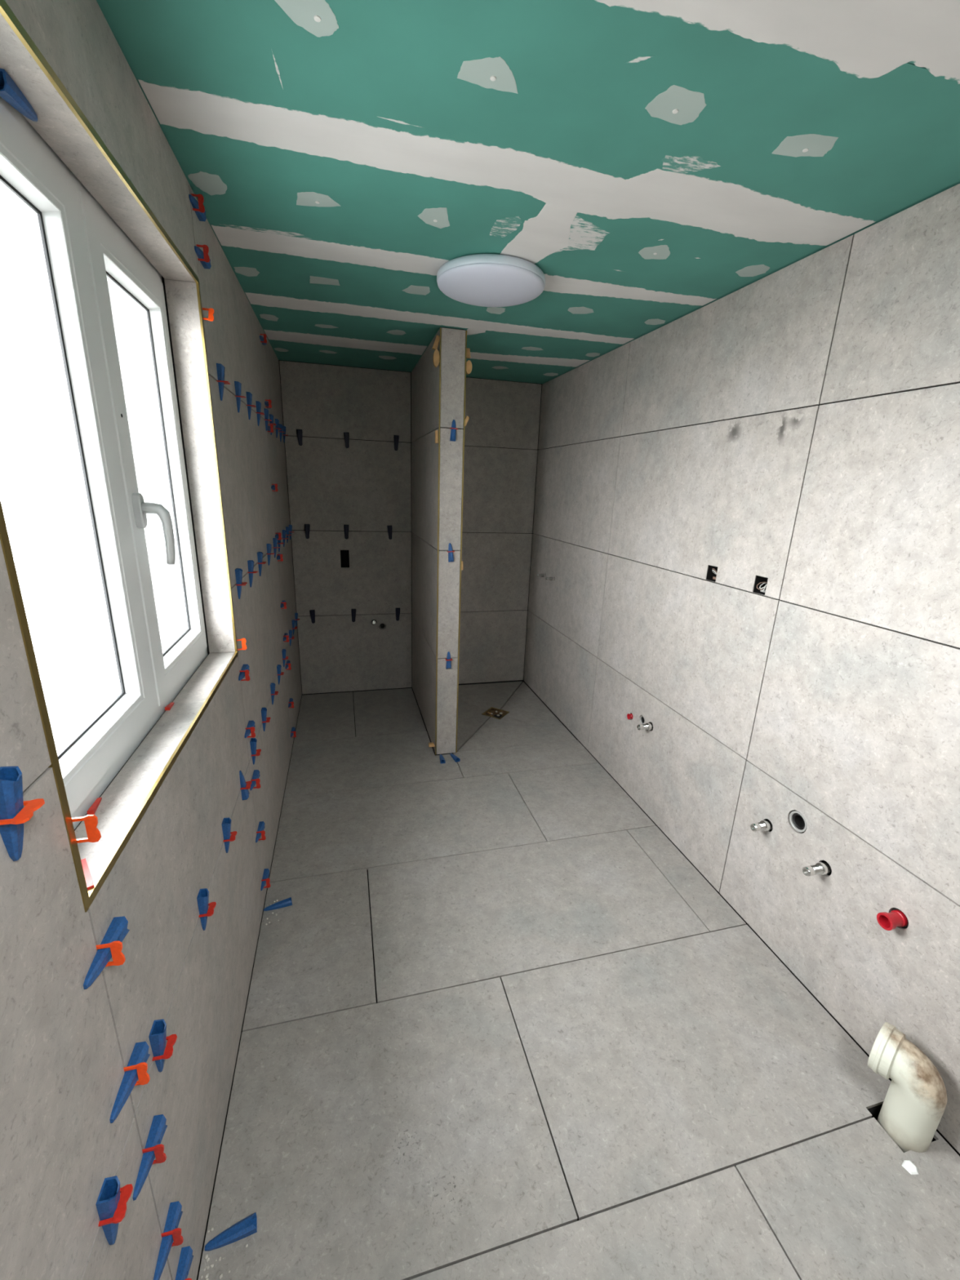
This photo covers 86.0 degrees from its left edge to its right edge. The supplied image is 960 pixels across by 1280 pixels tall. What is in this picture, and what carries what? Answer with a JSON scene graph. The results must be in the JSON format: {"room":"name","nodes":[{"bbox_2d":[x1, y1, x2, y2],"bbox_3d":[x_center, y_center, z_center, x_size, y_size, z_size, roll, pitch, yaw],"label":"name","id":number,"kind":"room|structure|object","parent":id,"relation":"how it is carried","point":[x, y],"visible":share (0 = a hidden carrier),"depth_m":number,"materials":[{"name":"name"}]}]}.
{"room":"building under construction","nodes":[
{"label":"building under construction","id":0,"kind":"room"},
{"bbox_2d":[0,0,302,1279],"bbox_3d":[-0.868,0.012,1.287,0.360,2.339,4.910,-2,17,-15],"label":"wall","id":1,"kind":"structure","parent":0,"point":[65,1047],"depth_m":0.92,"materials":[{"name":"grey tile"}]},
{"bbox_2d":[0,68,37,121],"bbox_3d":[-0.626,-0.724,0.694,0.027,0.019,0.099,-2,17,-15],"label":"wedge","id":2,"kind":"object","parent":1,"relation":"attached to","point":[10,92],"visible":1,"depth_m":0.68,"materials":[{"name":"blue plastic"}]},
{"bbox_2d":[0,766,44,861],"bbox_3d":[-0.465,0.177,0.517,0.035,0.099,0.039,-2,17,-15],"label":"wedge","id":3,"kind":"object","parent":1,"relation":"attached to","point":[13,815],"visible":1,"depth_m":0.51,"materials":[{"name":"blue plastic"}]},
{"bbox_2d":[71,814,101,843],"bbox_3d":[-0.498,0.237,0.645,0.035,0.039,0.003,-2,17,-15],"label":"clip","id":4,"kind":"object","parent":1,"relation":"attached to","point":[91,821],"visible":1,"depth_m":0.65,"materials":[{"name":"orange plastic"}]},
{"bbox_2d":[80,857,94,889],"bbox_3d":[-0.540,0.320,0.707,0.008,0.004,0.072,-13,22,-41],"label":"spacer","id":5,"kind":"object","parent":1,"relation":"on","point":[89,882],"visible":0.86,"depth_m":0.70,"materials":[{"name":"red plastic"}]},
{"bbox_2d":[87,797,102,814],"bbox_3d":[-0.635,0.272,0.850,0.009,0.007,0.045,-4,18,-20],"label":"spacer","id":6,"kind":"object","parent":1,"relation":"on","point":[91,811],"visible":0.93,"depth_m":0.84,"materials":[{"name":"red plastic"}]},
{"bbox_2d":[0,96,207,829],"bbox_3d":[-0.704,-0.296,0.983,0.140,1.030,1.060,-2,17,-15],"label":"window","id":7,"kind":"structure","parent":1,"relation":"in","point":[100,301],"depth_m":1.00,"materials":[{"name":"white plastic"}]},
{"bbox_2d":[83,915,129,989],"bbox_3d":[-0.501,0.423,0.697,0.035,0.039,0.099,-2,17,-15],"label":"wedge","id":8,"kind":"object","parent":1,"relation":"attached to","point":[111,946],"visible":1,"depth_m":0.69,"materials":[{"name":"blue plastic"}]},
{"bbox_2d":[95,1175,133,1244],"bbox_3d":[-0.484,0.763,0.684,0.035,0.099,0.039,-2,15,-15],"label":"wedge","id":9,"kind":"object","parent":1,"relation":"attached to","point":[111,1206],"visible":1,"depth_m":0.68,"materials":[{"name":"blue plastic"}]},
{"bbox_2d":[0,0,238,911],"bbox_3d":[-0.623,-0.298,1.004,0.006,1.035,1.063,-2,17,-15],"label":"trim","id":10,"kind":"structure","parent":1,"relation":"attached to","point":[87,896],"depth_m":0.69,"materials":[{"name":"gold metal"}]},
{"bbox_2d":[109,1041,150,1123],"bbox_3d":[-0.506,0.644,0.751,0.035,0.039,0.100,-2,17,-15],"label":"wedge","id":11,"kind":"object","parent":1,"relation":"attached to","point":[137,1067],"visible":1,"depth_m":0.76,"materials":[{"name":"blue plastic"}]},
{"bbox_2d":[133,1114,167,1200],"bbox_3d":[-0.514,0.810,0.809,0.035,0.039,0.099,-2,18,-15],"label":"wedge","id":12,"kind":"object","parent":1,"relation":"attached to","point":[153,1149],"visible":1,"depth_m":0.81,"materials":[{"name":"blue plastic"}]},
{"bbox_2d":[148,1018,177,1071],"bbox_3d":[-0.535,0.690,0.870,0.035,0.099,0.039,-2,18,-15],"label":"wedge","id":13,"kind":"object","parent":1,"relation":"attached to","point":[157,1037],"visible":0.99,"depth_m":0.86,"materials":[{"name":"blue plastic"}]},
{"bbox_2d":[153,1200,183,1279],"bbox_3d":[-0.520,1.012,0.863,0.035,0.039,0.099,-2,17,-15],"label":"wedge","id":14,"kind":"object","parent":1,"relation":"attached to","point":[171,1233],"visible":1,"depth_m":0.87,"materials":[{"name":"blue plastic"}]},
{"bbox_2d":[164,702,173,710],"bbox_3d":[-0.738,0.156,1.226,0.010,0.008,0.040,-2,17,-15],"label":"spacer","id":15,"kind":"object","parent":1,"relation":"attached to","point":[170,705],"visible":1,"depth_m":1.21,"materials":[{"name":"red plastic"}]},
{"bbox_2d":[175,1245,193,1279],"bbox_3d":[-0.527,1.145,0.908,0.035,0.039,0.099,-2,17,-15],"label":"wedge","id":16,"kind":"object","parent":1,"relation":"attached to","point":[186,1256],"visible":1,"depth_m":0.93,"materials":[{"name":"blue plastic"}]},
{"bbox_2d":[188,193,206,221],"bbox_3d":[-0.731,-1.126,1.337,0.035,0.039,0.099,-2,17,-15],"label":"wedge","id":17,"kind":"object","parent":1,"relation":"attached to","point":[198,207],"visible":0.94,"depth_m":1.32,"materials":[{"name":"blue plastic"}]},
{"bbox_2d":[194,244,211,269],"bbox_3d":[-0.735,-1.020,1.369,0.035,0.039,0.099,-2,17,-15],"label":"wedge","id":18,"kind":"object","parent":1,"relation":"attached to","point":[203,256],"visible":0.94,"depth_m":1.35,"materials":[{"name":"blue plastic"}]},
{"bbox_2d":[196,888,216,930],"bbox_3d":[-0.612,0.605,1.151,0.035,0.099,0.039,-2,17,-15],"label":"wedge","id":19,"kind":"object","parent":1,"relation":"attached to","point":[202,898],"visible":0.98,"depth_m":1.14,"materials":[{"name":"blue plastic"}]},
{"bbox_2d":[202,307,213,320],"bbox_3d":[-0.731,-0.872,1.377,0.035,0.035,0.022,-2,17,-15],"label":"clip","id":20,"kind":"object","parent":1,"relation":"attached to","point":[211,311],"visible":0.95,"depth_m":1.38,"materials":[{"name":"orange plastic"}]},
{"bbox_2d":[216,363,230,400],"bbox_3d":[-0.768,-0.768,1.538,0.035,0.099,0.039,-2,17,-15],"label":"wedge","id":21,"kind":"object","parent":1,"relation":"attached to","point":[220,368],"visible":0.94,"depth_m":1.53,"materials":[{"name":"blue plastic"}]},
{"bbox_2d":[222,817,237,853],"bbox_3d":[-0.676,0.528,1.387,0.035,0.099,0.039,-2,17,-15],"label":"wedge","id":22,"kind":"object","parent":1,"relation":"attached to","point":[226,824],"visible":0.97,"depth_m":1.38,"materials":[{"name":"blue plastic"}]},
{"bbox_2d":[234,381,245,413],"bbox_3d":[-0.839,-0.848,1.799,0.035,0.100,0.039,-2,17,-15],"label":"wedge","id":23,"kind":"object","parent":1,"relation":"attached to","point":[237,384],"visible":0.95,"depth_m":1.79,"materials":[{"name":"blue plastic"}]},
{"bbox_2d":[235,568,247,599],"bbox_3d":[-0.782,-0.183,1.683,0.035,0.099,0.039,-2,19,-15],"label":"wedge","id":24,"kind":"object","parent":1,"relation":"attached to","point":[238,571],"visible":0.95,"depth_m":1.67,"materials":[{"name":"blue plastic"}]},
{"bbox_2d":[236,638,246,650],"bbox_3d":[-0.763,0.015,1.641,0.035,0.039,0.003,-9,20,-34],"label":"clip","id":25,"kind":"object","parent":1,"relation":"attached to","point":[243,640],"visible":1,"depth_m":1.64,"materials":[{"name":"orange plastic"}]},
{"bbox_2d":[238,664,249,680],"bbox_3d":[-0.771,0.110,1.687,0.035,0.039,0.100,-2,17,-15],"label":"wedge","id":26,"kind":"object","parent":1,"relation":"attached to","point":[244,672],"visible":0.96,"depth_m":1.67,"materials":[{"name":"blue plastic"}]},
{"bbox_2d":[239,770,252,799],"bbox_3d":[-0.739,0.454,1.620,0.035,0.100,0.039,-2,17,-15],"label":"wedge","id":27,"kind":"object","parent":1,"relation":"attached to","point":[244,788],"visible":0.94,"depth_m":1.61,"materials":[{"name":"blue plastic"}]},
{"bbox_2d":[244,720,255,737],"bbox_3d":[-0.778,0.306,1.745,0.035,0.039,0.099,-2,17,-15],"label":"wedge","id":28,"kind":"object","parent":1,"relation":"attached to","point":[250,728],"visible":0.93,"depth_m":1.73,"materials":[{"name":"blue plastic"}]},
{"bbox_2d":[245,391,256,419],"bbox_3d":[-0.899,-0.917,2.018,0.035,0.099,0.039,-2,17,-15],"label":"wedge","id":29,"kind":"object","parent":1,"relation":"attached to","point":[249,396],"visible":0.94,"depth_m":2.01,"materials":[{"name":"blue plastic"}]},
{"bbox_2d":[247,560,257,587],"bbox_3d":[-0.841,-0.245,1.903,0.035,0.100,0.039,-2,17,-15],"label":"wedge","id":30,"kind":"object","parent":1,"relation":"attached to","point":[251,562],"visible":0.93,"depth_m":1.89,"materials":[{"name":"blue plastic"}]},
{"bbox_2d":[249,769,260,790],"bbox_3d":[-0.785,0.493,1.801,0.035,0.039,0.100,-2,17,-15],"label":"wedge","id":31,"kind":"object","parent":1,"relation":"attached to","point":[255,780],"visible":0.94,"depth_m":1.79,"materials":[{"name":"blue plastic"}]},
{"bbox_2d":[249,737,261,764],"bbox_3d":[-0.792,0.394,1.815,0.035,0.100,0.039,-2,17,-15],"label":"wedge","id":32,"kind":"object","parent":1,"relation":"attached to","point":[253,741],"visible":0.96,"depth_m":1.80,"materials":[{"name":"blue plastic"}]},
{"bbox_2d":[255,400,264,426],"bbox_3d":[-0.960,-0.986,2.245,0.035,0.100,0.039,-2,17,-15],"label":"wedge","id":33,"kind":"object","parent":1,"relation":"attached to","point":[258,412],"visible":0.94,"depth_m":2.23,"materials":[{"name":"blue plastic"}]},
{"bbox_2d":[255,821,266,842],"bbox_3d":[-0.792,0.697,1.861,0.035,0.039,0.099,-2,17,-15],"label":"wedge","id":34,"kind":"object","parent":1,"relation":"attached to","point":[260,832],"visible":0.95,"depth_m":1.85,"materials":[{"name":"blue plastic"}]},
{"bbox_2d":[257,551,266,576],"bbox_3d":[-0.901,-0.312,2.122,0.035,0.099,0.039,-2,17,-15],"label":"wedge","id":35,"kind":"object","parent":1,"relation":"attached to","point":[260,554],"visible":0.94,"depth_m":2.11,"materials":[{"name":"blue plastic"}]},
{"bbox_2d":[259,333,266,345],"bbox_3d":[-1.034,-1.434,2.458,0.035,0.039,0.099,-2,17,-15],"label":"wedge","id":36,"kind":"object","parent":1,"relation":"attached to","point":[263,340],"visible":0.95,"depth_m":2.44,"materials":[{"name":"blue plastic"}]},
{"bbox_2d":[260,868,270,890],"bbox_3d":[-0.799,0.896,1.921,0.035,0.039,0.100,-2,17,-15],"label":"wedge","id":37,"kind":"object","parent":1,"relation":"attached to","point":[265,879],"visible":0.94,"depth_m":1.91,"materials":[{"name":"blue plastic"}]},
{"bbox_2d":[261,707,271,731],"bbox_3d":[-0.860,0.320,2.065,0.035,0.100,0.039,-2,17,-15],"label":"wedge","id":38,"kind":"object","parent":1,"relation":"attached to","point":[264,710],"visible":0.94,"depth_m":2.05,"materials":[{"name":"blue plastic"}]},
{"bbox_2d":[263,408,271,431],"bbox_3d":[-1.026,-1.063,2.488,0.035,0.099,0.039,-2,18,-15],"label":"wedge","id":39,"kind":"object","parent":1,"relation":"attached to","point":[266,411],"visible":0.95,"depth_m":2.47,"materials":[{"name":"blue plastic"}]},
{"bbox_2d":[264,399,271,408],"bbox_3d":[-1.044,-1.162,2.539,0.035,0.039,0.099,-2,17,-15],"label":"wedge","id":40,"kind":"object","parent":1,"relation":"attached to","point":[268,404],"visible":0.94,"depth_m":2.52,"materials":[{"name":"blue plastic"}]},
{"bbox_2d":[266,543,274,565],"bbox_3d":[-0.973,-0.396,2.387,0.035,0.100,0.039,-2,17,-15],"label":"wedge","id":41,"kind":"object","parent":1,"relation":"attached to","point":[268,553],"visible":0.95,"depth_m":2.37,"materials":[{"name":"blue plastic"}]},
{"bbox_2d":[266,424,273,432],"bbox_3d":[-1.047,-1.055,2.571,0.035,0.039,0.099,-2,17,-15],"label":"wedge","id":42,"kind":"object","parent":1,"relation":"attached to","point":[269,429],"visible":0.85,"depth_m":2.55,"materials":[{"name":"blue plastic"}]},
{"bbox_2d":[269,413,275,435],"bbox_3d":[-1.074,-1.113,2.664,0.035,0.100,0.039,-2,17,-15],"label":"wedge","id":43,"kind":"object","parent":1,"relation":"attached to","point":[271,416],"visible":0.78,"depth_m":2.65,"materials":[{"name":"blue plastic"}]},
{"bbox_2d":[270,683,278,704],"bbox_3d":[-0.931,0.245,2.328,0.035,0.099,0.039,-2,15,-15],"label":"wedge","id":44,"kind":"object","parent":1,"relation":"attached to","point":[273,692],"visible":0.95,"depth_m":2.32,"materials":[{"name":"blue plastic"}]},
{"bbox_2d":[271,484,278,491],"bbox_3d":[-1.057,-0.785,2.651,0.035,0.039,0.099,-2,17,-15],"label":"wedge","id":45,"kind":"object","parent":1,"relation":"attached to","point":[274,486],"visible":0.95,"depth_m":2.63,"materials":[{"name":"blue plastic"}]},
{"bbox_2d":[272,537,279,557],"bbox_3d":[-1.033,-0.467,2.609,0.035,0.100,0.039,-2,17,-15],"label":"wedge","id":46,"kind":"object","parent":1,"relation":"attached to","point":[274,540],"visible":0.98,"depth_m":2.60,"materials":[{"name":"blue plastic"}]},
{"bbox_2d":[274,418,281,437],"bbox_3d":[-1.138,-1.190,2.898,0.035,0.100,0.039,-2,17,-15],"label":"wedge","id":47,"kind":"object","parent":1,"relation":"attached to","point":[277,421],"visible":0.93,"depth_m":2.89,"materials":[{"name":"blue plastic"}]},
{"bbox_2d":[276,664,284,684],"bbox_3d":[-0.996,0.173,2.564,0.035,0.100,0.039,-2,17,-15],"label":"wedge","id":48,"kind":"object","parent":1,"relation":"attached to","point":[278,666],"visible":0.97,"depth_m":2.55,"materials":[{"name":"blue plastic"}]},
{"bbox_2d":[278,423,284,441],"bbox_3d":[-1.187,-1.238,3.079,0.035,0.099,0.039,-2,19,-15],"label":"wedge","id":49,"kind":"object","parent":1,"relation":"attached to","point":[281,432],"visible":0.91,"depth_m":3.07,"materials":[{"name":"blue plastic"}]},
{"bbox_2d":[280,600,286,608],"bbox_3d":[-1.079,-0.194,2.827,0.035,0.039,0.099,-2,17,-15],"label":"wedge","id":50,"kind":"object","parent":1,"relation":"attached to","point":[283,603],"visible":0.94,"depth_m":2.81,"materials":[{"name":"blue plastic"}]},
{"bbox_2d":[281,529,288,546],"bbox_3d":[-1.146,-0.596,3.024,0.035,0.099,0.039,-2,17,-15],"label":"wedge","id":51,"kind":"object","parent":1,"relation":"attached to","point":[284,538],"visible":0.95,"depth_m":3.01,"materials":[{"name":"blue plastic"}]},
{"bbox_2d":[281,648,288,666],"bbox_3d":[-1.058,0.099,2.793,0.035,0.100,0.039,-2,17,-15],"label":"wedge","id":52,"kind":"object","parent":1,"relation":"attached to","point":[284,657],"visible":0.94,"depth_m":2.78,"materials":[{"name":"blue plastic"}]},
{"bbox_2d":[283,632,288,642],"bbox_3d":[-1.085,-0.013,2.881,0.035,0.039,0.099,-2,17,-15],"label":"wedge","id":53,"kind":"object","parent":1,"relation":"attached to","point":[286,636],"visible":0.94,"depth_m":2.86,"materials":[{"name":"blue plastic"}]},
{"bbox_2d":[284,660,291,670],"bbox_3d":[-1.091,0.144,2.928,0.035,0.039,0.099,-2,17,-15],"label":"wedge","id":54,"kind":"object","parent":1,"relation":"attached to","point":[288,662],"visible":0.94,"depth_m":2.91,"materials":[{"name":"blue plastic"}]},
{"bbox_2d":[285,526,291,542],"bbox_3d":[-1.200,-0.658,3.223,0.035,0.099,0.039,-2,17,-15],"label":"wedge","id":55,"kind":"object","parent":1,"relation":"attached to","point":[287,535],"visible":0.91,"depth_m":3.21,"materials":[{"name":"blue plastic"}]},
{"bbox_2d":[288,697,293,707],"bbox_3d":[-1.099,0.369,2.995,0.035,0.039,0.099,-2,17,-15],"label":"wedge","id":56,"kind":"object","parent":1,"relation":"attached to","point":[291,702],"visible":0.94,"depth_m":2.98,"materials":[{"name":"blue plastic"}]},
{"bbox_2d":[288,630,294,646],"bbox_3d":[-1.155,-0.011,3.151,0.035,0.100,0.039,-2,17,-15],"label":"wedge","id":57,"kind":"object","parent":1,"relation":"attached to","point":[290,631],"visible":0.92,"depth_m":3.14,"materials":[{"name":"blue plastic"}]},
{"bbox_2d":[290,727,296,737],"bbox_3d":[-1.105,0.549,3.049,0.035,0.039,0.099,-2,17,-15],"label":"wedge","id":58,"kind":"object","parent":1,"relation":"attached to","point":[293,729],"visible":0.95,"depth_m":3.03,"materials":[{"name":"blue plastic"}]},
{"bbox_2d":[278,360,542,697],"bbox_3d":[-0.476,-0.737,3.849,1.942,2.339,0.260,-2,17,-15],"label":"wall","id":59,"kind":"structure","parent":0,"point":[365,486],"depth_m":3.67,"materials":[{"name":"grey tile"}]},
{"bbox_2d":[296,429,302,445],"bbox_3d":[-1.165,-1.311,3.334,0.034,0.099,0.019,-3,17,-14],"label":"wedge","id":60,"kind":"object","parent":59,"relation":"attached to","point":[300,436],"visible":1,"depth_m":3.33,"materials":[{"name":"black plastic"}]},
{"bbox_2d":[304,524,310,538],"bbox_3d":[-1.174,-0.739,3.507,0.034,0.100,0.019,-2,17,-15],"label":"wedge","id":61,"kind":"object","parent":59,"relation":"attached to","point":[307,526],"visible":1,"depth_m":3.50,"materials":[{"name":"black plastic"}]},
{"bbox_2d":[309,609,315,623],"bbox_3d":[-1.194,-0.165,3.679,0.034,0.099,0.019,-4,18,-14],"label":"wedge","id":62,"kind":"object","parent":59,"relation":"attached to","point":[312,611],"visible":1,"depth_m":3.67,"materials":[{"name":"black plastic"}]},
{"bbox_2d":[340,550,349,567],"bbox_3d":[-0.959,-0.579,3.654,0.058,0.122,0.048,-2,17,-15],"label":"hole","id":63,"kind":"object","parent":59,"relation":"attached to","point":[344,554],"visible":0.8,"depth_m":3.67,"materials":[{"name":"black"}]},
{"bbox_2d":[343,524,348,538],"bbox_3d":[-0.926,-0.749,3.572,0.034,0.099,0.019,-1,17,-15],"label":"wedge","id":64,"kind":"object","parent":59,"relation":"attached to","point":[345,526],"visible":1,"depth_m":3.57,"materials":[{"name":"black plastic"}]},
{"bbox_2d":[343,431,349,448],"bbox_3d":[-0.882,-1.323,3.407,0.034,0.100,0.019,-2,17,-15],"label":"wedge","id":65,"kind":"object","parent":59,"relation":"attached to","point":[346,434],"visible":1,"depth_m":3.40,"materials":[{"name":"black plastic"}]},
{"bbox_2d":[351,608,355,622],"bbox_3d":[-0.918,-0.177,3.750,0.034,0.100,0.019,-2,17,-15],"label":"wedge","id":66,"kind":"object","parent":59,"relation":"attached to","point":[353,611],"visible":1,"depth_m":3.75,"materials":[{"name":"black plastic"}]},
{"bbox_2d":[386,524,391,539],"bbox_3d":[-0.639,-0.761,3.646,0.034,0.100,0.019,-2,17,-15],"label":"wedge","id":67,"kind":"object","parent":59,"relation":"attached to","point":[389,527],"visible":1,"depth_m":3.64,"materials":[{"name":"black plastic"}]},
{"bbox_2d":[393,435,399,450],"bbox_3d":[-0.567,-1.336,3.489,0.034,0.099,0.019,-1,17,-15],"label":"wedge","id":68,"kind":"object","parent":59,"relation":"attached to","point":[396,437],"visible":1,"depth_m":3.48,"materials":[{"name":"black plastic"}]},
{"bbox_2d":[395,608,399,621],"bbox_3d":[-0.611,-0.189,3.830,0.034,0.099,0.019,-1,17,-15],"label":"wedge","id":69,"kind":"object","parent":59,"relation":"attached to","point":[397,610],"visible":1,"depth_m":3.83,"materials":[{"name":"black plastic"}]},
{"bbox_2d":[411,327,465,755],"bbox_3d":[-0.300,-0.550,3.244,0.126,2.279,1.093,-2,17,-15],"label":"wall partition","id":70,"kind":"structure","parent":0,"point":[424,375],"depth_m":2.86,"materials":[{"name":"grey tile"}]},
{"bbox_2d":[431,334,439,350],"bbox_3d":[-0.208,-1.411,2.446,0.037,0.064,0.020,-2,17,-15],"label":"wood shim","id":71,"kind":"object","parent":70,"relation":"attached to","point":[435,345],"visible":0.93,"depth_m":2.44,"materials":[{"name":"brown wood"}]},
{"bbox_2d":[432,349,439,367],"bbox_3d":[-0.208,-1.339,2.449,0.030,0.073,0.020,-2,17,-15],"label":"wood shim","id":72,"kind":"object","parent":70,"relation":"attached to","point":[436,357],"visible":1,"depth_m":2.44,"materials":[{"name":"beige wood"}]},
{"bbox_2d":[435,430,438,443],"bbox_3d":[-0.214,-1.006,2.550,0.014,0.058,0.020,-2,17,-15],"label":"wood shim","id":73,"kind":"object","parent":70,"relation":"attached to","point":[436,431],"visible":1,"depth_m":2.54,"materials":[{"name":"beige wood"}]},
{"bbox_2d":[435,327,441,754],"bbox_3d":[-0.223,-0.392,2.725,0.006,2.229,0.006,-2,17,-15],"label":"trim","id":74,"kind":"structure","parent":70,"relation":"attached to","point":[440,327],"depth_m":2.67,"materials":[{"name":"gold metal"}]},
{"bbox_2d":[444,651,453,669],"bbox_3d":[-0.174,0.116,2.881,0.039,0.099,0.035,-2,17,-15],"label":"wedge","id":75,"kind":"object","parent":70,"relation":"attached to","point":[448,665],"visible":1,"depth_m":2.88,"materials":[{"name":"blue plastic"}]},
{"bbox_2d":[447,542,454,562],"bbox_3d":[-0.154,-0.459,2.710,0.039,0.100,0.035,-2,17,-15],"label":"wedge","id":76,"kind":"object","parent":70,"relation":"attached to","point":[451,558],"visible":1,"depth_m":2.71,"materials":[{"name":"blue plastic"}]},
{"bbox_2d":[449,419,457,441],"bbox_3d":[-0.130,-1.033,2.539,0.039,0.100,0.035,-2,17,-15],"label":"wedge","id":77,"kind":"object","parent":70,"relation":"attached to","point":[452,437],"visible":1,"depth_m":2.54,"materials":[{"name":"blue plastic"}]},
{"bbox_2d":[455,330,466,752],"bbox_3d":[-0.103,-0.397,2.756,0.006,2.229,0.006,-2,17,-15],"label":"trim","id":78,"kind":"structure","parent":70,"relation":"attached to","point":[465,331],"depth_m":2.70,"materials":[{"name":"gold metal"}]},
{"bbox_2d":[466,360,471,374],"bbox_3d":[-0.056,-1.321,2.496,0.032,0.058,0.020,-2,17,-15],"label":"wood shim","id":79,"kind":"object","parent":70,"relation":"attached to","point":[468,364],"visible":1,"depth_m":2.49,"materials":[{"name":"beige wood"}]},
{"bbox_2d":[96,0,959,383],"bbox_3d":[0.190,-1.172,1.210,1.942,0.152,4.910,-2,17,-15],"label":"ceiling","id":80,"kind":"structure","parent":0,"point":[656,161],"depth_m":1.11,"materials":[{"name":"green paint"}]},
{"bbox_2d":[436,253,545,306],"bbox_3d":[0.038,-1.245,1.811,0.380,0.067,0.380,-2,17,-15],"label":"ceiling lamp","id":81,"kind":"object","parent":80,"relation":"attached to","point":[484,280],"visible":1,"depth_m":1.72,"materials":[{"name":"white plastic"}]},
{"bbox_2d":[196,681,959,1279],"bbox_3d":[0.104,1.187,1.912,1.842,0.300,4.810,-2,17,-15],"label":"floor","id":82,"kind":"structure","parent":0,"point":[497,1024],"depth_m":1.45,"materials":[{"name":"grey tile"}]},
{"bbox_2d":[204,1212,257,1251],"bbox_3d":[-0.523,1.245,1.081,0.099,0.019,0.027,-5,18,-23],"label":"wedge","id":83,"kind":"object","parent":82,"relation":"on","point":[247,1226],"visible":1,"depth_m":1.08,"materials":[{"name":"blue plastic"}]},
{"bbox_2d":[200,899,279,1279],"bbox_3d":[-0.635,1.129,1.482,0.092,0.006,1.018,-2,17,-15],"label":"crumbs","id":84,"kind":"object","parent":82,"relation":"on","point":[206,1257],"visible":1,"depth_m":1.05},
{"bbox_2d":[263,897,292,911],"bbox_3d":[-0.754,0.986,1.921,0.099,0.019,0.027,-5,18,-23],"label":"wedge","id":85,"kind":"object","parent":82,"relation":"on","point":[286,902],"visible":1,"depth_m":1.92,"materials":[{"name":"blue plastic"}]},
{"bbox_2d":[450,753,460,762],"bbox_3d":[-0.150,0.682,3.016,0.027,0.019,0.099,-7,19,-27],"label":"wedge","id":86,"kind":"object","parent":82,"relation":"on","point":[455,757],"visible":1,"depth_m":3.00,"materials":[{"name":"blue plastic"}]},
{"bbox_2d":[481,706,509,719],"bbox_3d":[0.111,0.526,3.662,0.144,0.017,0.144,11,19,28],"label":"shower drain","id":87,"kind":"object","parent":82,"relation":"on","point":[492,712],"visible":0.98,"depth_m":3.68,"materials":[{"name":"gold metal"}]},
{"bbox_2d":[867,1022,947,1152],"bbox_3d":[1.068,1.179,1.313,0.125,0.364,0.149,-10,20,-35],"label":"pipe","id":88,"kind":"object","parent":82,"relation":"attached to","point":[914,1104],"visible":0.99,"depth_m":1.26,"materials":[{"name":"plastic"}]},
{"bbox_2d":[867,1022,906,1079],"bbox_3d":[1.043,1.052,1.318,0.125,0.125,0.048,-10,20,-35],"label":"socket","id":89,"kind":"object","parent":88,"relation":"attached to","point":[887,1056],"depth_m":1.28,"materials":[{"name":"plastic"}]},
{"bbox_2d":[901,1160,918,1174],"bbox_3d":[1.033,1.264,1.234,0.030,0.003,0.030,-7,19,-29],"label":"flake","id":90,"kind":"object","parent":82,"relation":"on","point":[908,1165],"visible":1,"depth_m":1.23,"materials":[{"name":"white"}]},
{"bbox_2d":[523,183,959,1155],"bbox_3d":[1.117,-0.069,1.801,0.260,2.339,4.910,-2,17,-15],"label":"wall","id":91,"kind":"structure","parent":0,"point":[797,428],"depth_m":1.66,"materials":[{"name":"grey tile"}]},
{"bbox_2d":[636,722,653,730],"bbox_3d":[0.816,0.417,2.485,0.116,0.036,0.036,-2,17,-15],"label":"pipe stub","id":92,"kind":"object","parent":91,"relation":"attached to","point":[648,726],"visible":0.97,"depth_m":2.47,"materials":[{"name":"silver metal"}]},
{"bbox_2d":[706,564,717,582],"bbox_3d":[0.939,-0.264,2.039,0.048,0.059,0.057,-2,17,-15],"label":"box","id":93,"kind":"object","parent":91,"relation":"attached to","point":[712,570],"visible":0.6,"depth_m":2.06,"materials":[{"name":"black plastic"}]},
{"bbox_2d":[753,575,768,595],"bbox_3d":[1.003,-0.192,1.804,0.048,0.060,0.056,-2,17,-15],"label":"box","id":94,"kind":"object","parent":91,"relation":"attached to","point":[760,585],"visible":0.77,"depth_m":1.82,"materials":[{"name":"black plastic"}]},
{"bbox_2d":[750,819,773,831],"bbox_3d":[1.004,0.651,1.806,0.112,0.036,0.036,-2,17,-15],"label":"pipe stub","id":95,"kind":"object","parent":91,"relation":"attached to","point":[765,825],"visible":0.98,"depth_m":1.79,"materials":[{"name":"silver metal"}]},
{"bbox_2d":[789,810,806,832],"bbox_3d":[1.083,0.594,1.699,0.088,0.066,0.066,-2,17,-15],"label":"pipe","id":96,"kind":"object","parent":91,"relation":"attached to","point":[797,821],"visible":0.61,"depth_m":1.70,"materials":[{"name":"grey plastic"}]},
{"bbox_2d":[802,862,831,876],"bbox_3d":[1.056,0.706,1.591,0.124,0.036,0.036,-2,17,-15],"label":"pipe stub","id":97,"kind":"object","parent":91,"relation":"attached to","point":[820,868],"visible":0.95,"depth_m":1.58,"materials":[{"name":"silver metal"}]},
{"bbox_2d":[876,907,908,930],"bbox_3d":[1.120,0.748,1.382,0.088,0.049,0.049,-2,17,-15],"label":"plug","id":98,"kind":"object","parent":91,"relation":"attached to","point":[896,917],"visible":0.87,"depth_m":1.37,"materials":[{"name":"red plastic"}]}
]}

